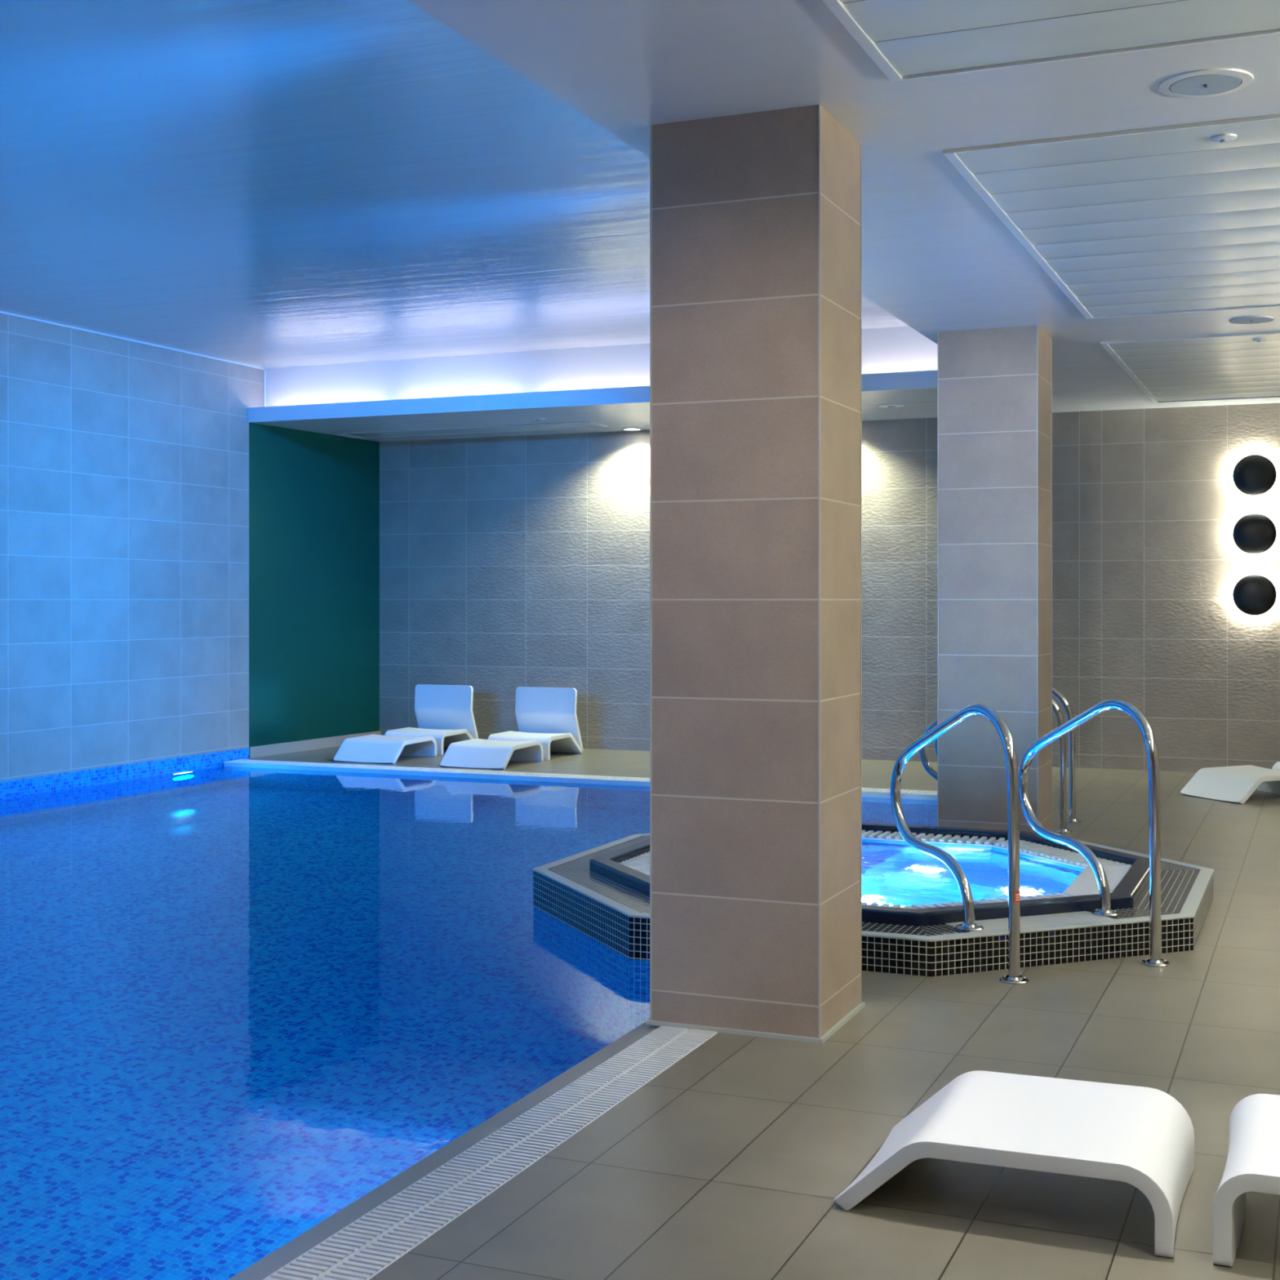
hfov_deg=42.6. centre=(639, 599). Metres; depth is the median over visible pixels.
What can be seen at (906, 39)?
ceiling panel
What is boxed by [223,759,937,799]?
pool edge
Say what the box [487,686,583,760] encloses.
lounge chair
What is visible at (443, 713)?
lounge chair
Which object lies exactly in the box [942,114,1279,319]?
ceiling panel
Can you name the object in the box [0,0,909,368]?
ceiling
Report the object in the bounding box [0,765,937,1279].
pool water
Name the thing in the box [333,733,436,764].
footrest
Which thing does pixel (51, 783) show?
trim
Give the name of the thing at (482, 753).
footrest
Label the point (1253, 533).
wall lamp
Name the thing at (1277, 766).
lounge chair
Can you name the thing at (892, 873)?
water
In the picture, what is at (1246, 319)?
ceiling speaker
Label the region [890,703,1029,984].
handrail
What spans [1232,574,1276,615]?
wall lamp
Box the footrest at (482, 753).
[440,738,542,769]
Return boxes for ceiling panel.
[822,0,1279,82]
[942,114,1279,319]
[1100,331,1279,403]
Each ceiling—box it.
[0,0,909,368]
[249,0,1279,441]
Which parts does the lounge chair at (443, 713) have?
seat, backrest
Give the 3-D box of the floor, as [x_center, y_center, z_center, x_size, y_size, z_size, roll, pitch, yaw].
[-0.359,1.430,5.603,11.410,0.250,16.050,0,0,23]
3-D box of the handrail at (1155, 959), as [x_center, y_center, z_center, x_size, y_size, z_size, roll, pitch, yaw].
[1.701,0.837,6.229,0.100,0.937,0.870,0,0,-22]
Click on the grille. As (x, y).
(1180, 84)
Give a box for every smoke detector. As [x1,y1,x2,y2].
[878,404,904,408]
[1210,133,1237,142]
[1252,337,1266,342]
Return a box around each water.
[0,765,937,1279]
[861,841,1082,906]
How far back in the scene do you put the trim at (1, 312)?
12.26 m
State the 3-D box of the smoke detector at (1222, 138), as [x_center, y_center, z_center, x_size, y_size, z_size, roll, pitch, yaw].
[1.831,-1.442,5.143,0.080,0.018,0.080,0,0,23]
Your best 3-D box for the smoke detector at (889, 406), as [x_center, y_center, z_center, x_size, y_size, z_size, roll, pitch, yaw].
[1.889,-1.450,12.322,0.200,0.018,0.200,0,0,23]
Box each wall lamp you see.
[1232,454,1276,495]
[1232,513,1276,554]
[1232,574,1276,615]
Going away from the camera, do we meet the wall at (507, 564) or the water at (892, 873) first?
the water at (892, 873)
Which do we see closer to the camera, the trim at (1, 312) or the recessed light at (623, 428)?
the trim at (1, 312)
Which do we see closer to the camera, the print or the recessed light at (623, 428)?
the print
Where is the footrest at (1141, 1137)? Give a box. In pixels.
[833,1070,1194,1257]
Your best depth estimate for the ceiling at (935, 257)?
4.88 m
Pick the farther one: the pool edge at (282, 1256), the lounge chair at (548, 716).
the lounge chair at (548, 716)
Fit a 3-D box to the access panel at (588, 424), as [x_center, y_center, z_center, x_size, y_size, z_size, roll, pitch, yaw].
[-1.489,-1.456,14.103,2.510,0.006,0.400,0,0,23]
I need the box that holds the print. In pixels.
[1015,893,1019,900]
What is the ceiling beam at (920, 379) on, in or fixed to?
attached to the wall at (124, 464)
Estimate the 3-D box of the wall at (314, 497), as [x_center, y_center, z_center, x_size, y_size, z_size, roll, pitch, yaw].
[-2.871,-0.122,14.365,0.220,2.674,1.850,0,0,23]
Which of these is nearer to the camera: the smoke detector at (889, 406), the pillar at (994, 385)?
the pillar at (994, 385)
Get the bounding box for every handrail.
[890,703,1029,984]
[919,698,1072,833]
[933,687,1081,822]
[1017,698,1169,967]
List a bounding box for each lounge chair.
[384,684,478,755]
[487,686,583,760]
[1213,1093,1279,1266]
[1271,761,1279,770]
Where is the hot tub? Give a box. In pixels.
[533,822,1213,977]
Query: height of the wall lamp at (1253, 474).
0.306 m
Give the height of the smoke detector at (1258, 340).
0.018 m
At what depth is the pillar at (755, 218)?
4.95 m
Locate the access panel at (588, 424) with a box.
[331,421,609,438]
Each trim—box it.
[0,311,265,406]
[0,747,248,799]
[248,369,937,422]
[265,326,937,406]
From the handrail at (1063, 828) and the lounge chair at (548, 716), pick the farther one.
the lounge chair at (548, 716)
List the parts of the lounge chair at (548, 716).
seat, backrest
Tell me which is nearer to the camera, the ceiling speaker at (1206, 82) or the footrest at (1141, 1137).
the footrest at (1141, 1137)
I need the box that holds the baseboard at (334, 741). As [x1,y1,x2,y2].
[248,730,380,758]
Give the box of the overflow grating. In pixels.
[262,1026,717,1279]
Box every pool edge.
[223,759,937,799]
[227,1022,659,1279]
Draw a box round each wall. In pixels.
[0,313,263,782]
[248,422,379,746]
[379,403,1279,772]
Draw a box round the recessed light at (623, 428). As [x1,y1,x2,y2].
[622,427,641,430]
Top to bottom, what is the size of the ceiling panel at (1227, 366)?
0.012 m
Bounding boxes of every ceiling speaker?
[1157,67,1253,97]
[1228,315,1274,324]
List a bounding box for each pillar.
[645,104,865,1044]
[937,324,1052,833]
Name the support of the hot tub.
on the floor
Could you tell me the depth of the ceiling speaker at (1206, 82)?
4.61 m
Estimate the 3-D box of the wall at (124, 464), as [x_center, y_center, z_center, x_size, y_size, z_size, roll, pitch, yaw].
[-5.990,-0.355,7.085,0.120,3.150,14.410,0,0,23]
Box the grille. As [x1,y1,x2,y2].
[1169,74,1241,95]
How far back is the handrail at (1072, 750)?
9.62 m
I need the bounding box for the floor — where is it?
[244,746,1279,1279]
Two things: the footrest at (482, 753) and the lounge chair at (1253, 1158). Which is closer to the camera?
the lounge chair at (1253, 1158)
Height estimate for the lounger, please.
0.176 m
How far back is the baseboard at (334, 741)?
14.10 m

